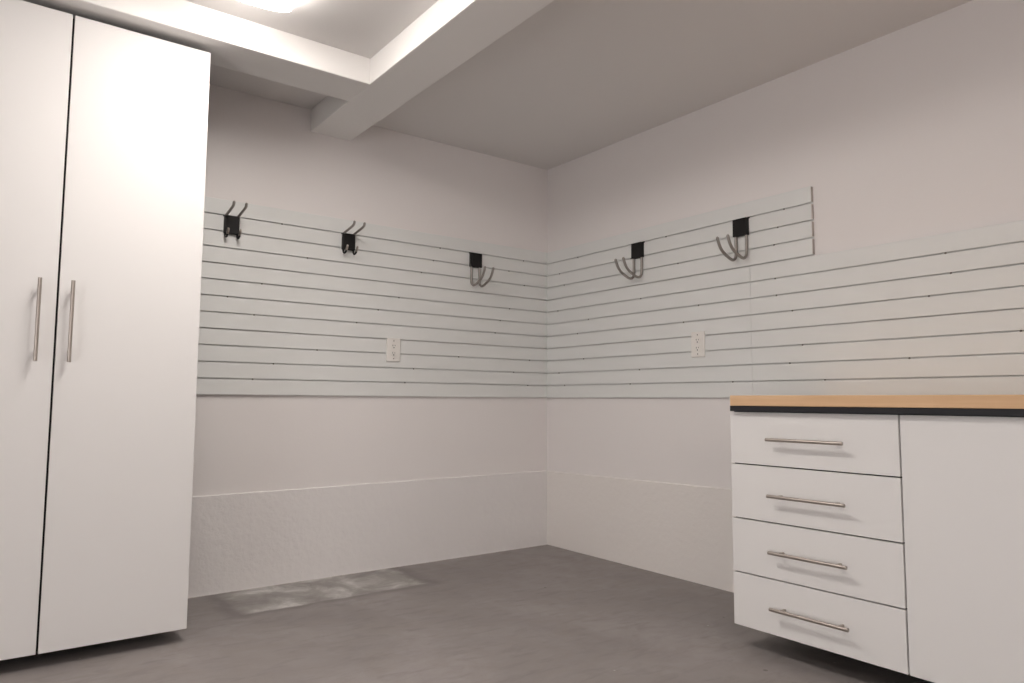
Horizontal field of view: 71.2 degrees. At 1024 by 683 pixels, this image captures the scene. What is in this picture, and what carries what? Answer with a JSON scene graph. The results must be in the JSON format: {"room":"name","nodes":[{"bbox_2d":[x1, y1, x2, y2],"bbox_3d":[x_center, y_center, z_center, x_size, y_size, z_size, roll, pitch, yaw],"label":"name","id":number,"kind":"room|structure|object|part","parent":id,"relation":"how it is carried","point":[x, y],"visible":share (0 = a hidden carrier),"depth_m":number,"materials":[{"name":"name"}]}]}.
{"room":"garage","nodes":[
{"label":"garage","id":0,"kind":"room"},
{"bbox_2d":[192,84,547,496],"bbox_3d":[-2.049,-0.073,2.882,5.550,2.345,0.150,4,-6,-37],"label":"wall","id":1,"kind":"structure","parent":0,"point":[261,151],"depth_m":3.74,"materials":[{"name":"paint"}]},
{"bbox_2d":[188,470,547,597],"bbox_3d":[-1.946,0.872,2.784,5.400,0.447,0.010,4,-6,-37],"label":"baseboard","id":2,"kind":"structure","parent":1,"relation":"attached to","point":[248,540],"depth_m":3.63,"materials":[{"name":"paint"}]},
{"bbox_2d":[196,328,546,397],"bbox_3d":[-0.758,0.133,3.725,2.425,0.302,0.016,4,-6,-37],"label":"panel","id":3,"kind":"object","parent":1,"relation":"attached to","point":[230,362],"visible":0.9,"depth_m":3.68,"materials":[{"name":"plastic"}]},
{"bbox_2d":[386,338,399,361],"bbox_3d":[-0.632,0.044,3.811,0.080,0.125,0.011,4,-6,-37],"label":"wall outlet","id":4,"kind":"object","parent":3,"relation":"attached to","point":[392,344],"visible":1,"depth_m":3.81,"materials":[{"name":"plastic"}]},
{"bbox_2d":[199,262,546,348],"bbox_3d":[-0.757,-0.171,3.750,2.425,0.302,0.016,4,-6,-37],"label":"panel","id":5,"kind":"object","parent":1,"relation":"attached to","point":[233,297],"visible":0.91,"depth_m":3.72,"materials":[{"name":"plastic"}]},
{"bbox_2d":[202,196,546,299],"bbox_3d":[-0.755,-0.474,3.775,2.425,0.302,0.016,4,-6,-37],"label":"panel","id":6,"kind":"object","parent":1,"relation":"attached to","point":[270,238],"visible":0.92,"depth_m":3.75,"materials":[{"name":"plastic"}]},
{"bbox_2d":[223,201,247,238],"bbox_3d":[-1.274,-0.556,3.296,0.074,0.150,0.150,4,-6,-37],"label":"hook","id":7,"kind":"object","parent":6,"relation":"attached to","point":[231,223],"visible":1,"depth_m":3.33,"materials":[{"name":"black metal"}]},
{"bbox_2d":[341,221,365,254],"bbox_3d":[-0.807,-0.525,3.643,0.074,0.150,0.150,4,-6,-37],"label":"hook","id":8,"kind":"object","parent":6,"relation":"attached to","point":[348,240],"visible":1,"depth_m":3.67,"materials":[{"name":"black metal"}]},
{"bbox_2d":[469,252,493,286],"bbox_3d":[-0.172,-0.419,4.104,0.083,0.203,0.158,4,-6,-37],"label":"hook","id":9,"kind":"object","parent":6,"relation":"attached to","point":[475,259],"visible":1,"depth_m":4.14,"materials":[{"name":"black metal"}]},
{"bbox_2d":[0,544,933,682],"bbox_3d":[-0.098,0.976,0.285,5.700,0.150,6.500,4,-6,-37],"label":"floor","id":10,"kind":"structure","parent":0,"point":[546,613],"depth_m":2.64,"materials":[{"name":"concrete"}]},
{"bbox_2d":[0,0,210,660],"bbox_3d":[-1.696,-0.022,2.619,0.904,2.204,0.637,4,-6,-37],"label":"tall cabinet","id":11,"kind":"object","parent":10,"relation":"on","point":[103,127],"visible":1,"depth_m":2.46,"materials":[{"name":"white laminate"}]},
{"bbox_3d":[-1.718,-0.074,2.271,0.449,2.156,0.019,4,-6,-37],"label":"door","id":12,"kind":"part","parent":11,"relation":"part of","materials":[{"name":"white laminate"}]},
{"bbox_3d":[-1.561,-0.073,2.350,0.012,0.275,0.040,4,-6,-37],"label":"handle","id":13,"kind":"part","parent":11,"relation":"part of","materials":[{"name":"silver metal"}]},
{"bbox_3d":[-1.486,-0.068,2.406,0.012,0.275,0.040,4,-6,-37],"label":"handle","id":14,"kind":"part","parent":11,"relation":"part of","materials":[{"name":"silver metal"}]},
{"bbox_2d":[730,411,909,674],"bbox_3d":[1.205,0.671,2.522,0.641,0.840,0.601,4,-6,-37],"label":"base cabinet","id":15,"kind":"object","parent":10,"relation":"on","point":[819,540],"visible":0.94,"depth_m":2.32,"materials":[{"name":"white laminate"}]},
{"bbox_3d":[0.969,0.331,2.366,0.040,0.012,0.274,4,-6,-37],"label":"handle","id":16,"kind":"part","parent":15,"relation":"part of","materials":[{"name":"silver metal"}]},
{"bbox_3d":[0.968,0.523,2.351,0.040,0.012,0.274,4,-6,-37],"label":"handle","id":17,"kind":"part","parent":15,"relation":"part of","materials":[{"name":"silver metal"}]},
{"bbox_3d":[0.967,0.712,2.335,0.040,0.012,0.274,4,-6,-37],"label":"handle","id":18,"kind":"part","parent":15,"relation":"part of","materials":[{"name":"silver metal"}]},
{"bbox_3d":[0.965,0.899,2.320,0.040,0.012,0.274,4,-6,-37],"label":"handle","id":19,"kind":"part","parent":15,"relation":"part of","materials":[{"name":"silver metal"}]},
{"bbox_3d":[0.990,0.332,2.389,0.019,0.184,0.599,4,-6,-37],"label":"drawer","id":20,"kind":"part","parent":15,"relation":"part of","materials":[{"name":"white laminate"}]},
{"bbox_3d":[0.988,0.522,2.373,0.019,0.189,0.599,4,-6,-37],"label":"drawer","id":21,"kind":"part","parent":15,"relation":"part of","materials":[{"name":"white laminate"}]},
{"bbox_3d":[0.987,0.714,2.358,0.019,0.186,0.599,4,-6,-37],"label":"drawer","id":22,"kind":"part","parent":15,"relation":"part of","materials":[{"name":"white laminate"}]},
{"bbox_3d":[0.986,0.903,2.342,0.019,0.183,0.599,4,-6,-37],"label":"drawer","id":23,"kind":"part","parent":15,"relation":"part of","materials":[{"name":"white laminate"}]},
{"bbox_2d":[900,414,1023,682],"bbox_3d":[1.745,0.614,1.800,0.641,0.840,1.203,4,-6,-37],"label":"base cabinet","id":24,"kind":"object","parent":10,"relation":"on","point":[963,475],"visible":0.86,"depth_m":1.99,"materials":[{"name":"white laminate"}]},
{"bbox_2d":[730,395,1023,415],"bbox_3d":[1.587,0.185,2.068,0.629,0.057,1.818,4,-6,-37],"label":"countertop","id":25,"kind":"structure","parent":24,"relation":"on","point":[981,405],"depth_m":2.16,"materials":[{"name":"brown wood"}]},
{"bbox_3d":[1.585,0.204,2.068,0.618,0.019,1.812,4,-6,-37],"label":"support rail","id":26,"kind":"part","parent":25,"relation":"part of","materials":[{"name":"black metal"}]},
{"bbox_2d":[185,0,971,169],"bbox_3d":[-0.084,-1.511,0.491,5.700,0.150,6.500,4,-6,-37],"label":"ceiling","id":27,"kind":"structure","parent":0,"point":[575,79],"depth_m":3.06,"materials":[{"name":"paint"}]},
{"bbox_2d":[22,0,369,100],"bbox_3d":[-2.218,-1.262,2.032,3.838,0.116,0.225,4,-6,-37],"label":"beam","id":28,"kind":"structure","parent":27,"relation":"attached to","point":[235,43],"depth_m":2.79,"materials":[{"name":"paint"}]},
{"bbox_2d":[239,0,298,11],"bbox_3d":[-0.593,-1.277,2.088,0.320,0.058,1.200,4,-6,-37],"label":"ceiling lamp","id":29,"kind":"object","parent":27,"relation":"attached to","point":[275,5],"visible":1,"depth_m":2.58,"materials":[{"name":"glass"}]},
{"bbox_2d":[311,0,553,140],"bbox_3d":[0.915,-1.311,1.222,0.217,0.116,6.200,4,-6,-37],"label":"beam","id":30,"kind":"structure","parent":27,"relation":"attached to","point":[449,33],"depth_m":2.86,"materials":[{"name":"paint"}]},
{"bbox_2d":[547,0,1023,488],"bbox_3d":[2.134,-0.118,2.040,0.150,2.345,6.500,4,-6,-37],"label":"wall","id":31,"kind":"structure","parent":0,"point":[916,130],"depth_m":3.06,"materials":[{"name":"paint"}]},
{"bbox_2d":[547,471,735,592],"bbox_3d":[2.065,0.767,1.919,0.009,0.560,6.200,4,-6,-37],"label":"baseboard","id":32,"kind":"structure","parent":31,"relation":"attached to","point":[681,531],"depth_m":3.73,"materials":[{"name":"beige paint"}]},
{"bbox_2d":[547,266,752,348],"bbox_3d":[0.659,-0.151,3.889,0.016,0.302,1.486,4,-6,-37],"label":"panel","id":33,"kind":"object","parent":31,"relation":"attached to","point":[715,303],"visible":1,"depth_m":3.75,"materials":[{"name":"plastic"}]},
{"bbox_2d":[547,332,753,397],"bbox_3d":[0.658,0.153,3.864,0.016,0.302,1.486,4,-6,-37],"label":"panel","id":34,"kind":"object","parent":31,"relation":"attached to","point":[665,368],"visible":0.96,"depth_m":3.74,"materials":[{"name":"plastic"}]},
{"bbox_2d":[691,331,704,356],"bbox_3d":[0.914,0.014,3.510,0.011,0.125,0.080,4,-6,-37],"label":"wall outlet","id":35,"kind":"object","parent":34,"relation":"attached to","point":[697,338],"visible":1,"depth_m":3.50,"materials":[{"name":"plastic"}]},
{"bbox_2d":[547,186,814,300],"bbox_3d":[0.754,-0.465,3.789,0.016,0.302,1.799,4,-6,-37],"label":"panel","id":36,"kind":"object","parent":31,"relation":"attached to","point":[781,226],"visible":1,"depth_m":3.59,"materials":[{"name":"plastic"}]},
{"bbox_2d":[614,241,644,279],"bbox_3d":[0.627,-0.438,3.821,0.158,0.203,0.083,4,-6,-37],"label":"hook","id":37,"kind":"object","parent":36,"relation":"attached to","point":[637,249],"visible":1,"depth_m":3.83,"materials":[{"name":"black metal"}]},
{"bbox_2d":[716,217,749,260],"bbox_3d":[1.017,-0.479,3.298,0.158,0.203,0.083,4,-6,-37],"label":"hook","id":38,"kind":"object","parent":36,"relation":"attached to","point":[740,226],"visible":1,"depth_m":3.31,"materials":[{"name":"black metal"}]},
{"bbox_2d":[750,220,1023,330],"bbox_3d":[1.833,-0.274,2.319,0.016,0.302,2.439,4,-6,-37],"label":"panel","id":39,"kind":"object","parent":31,"relation":"attached to","point":[981,269],"visible":1,"depth_m":2.76,"materials":[{"name":"plastic"}]},
{"bbox_2d":[752,309,1023,394],"bbox_3d":[1.831,0.030,2.293,0.016,0.302,2.439,4,-6,-37],"label":"panel","id":40,"kind":"object","parent":31,"relation":"attached to","point":[982,353],"visible":0.98,"depth_m":2.75,"materials":[{"name":"plastic"}]}
]}

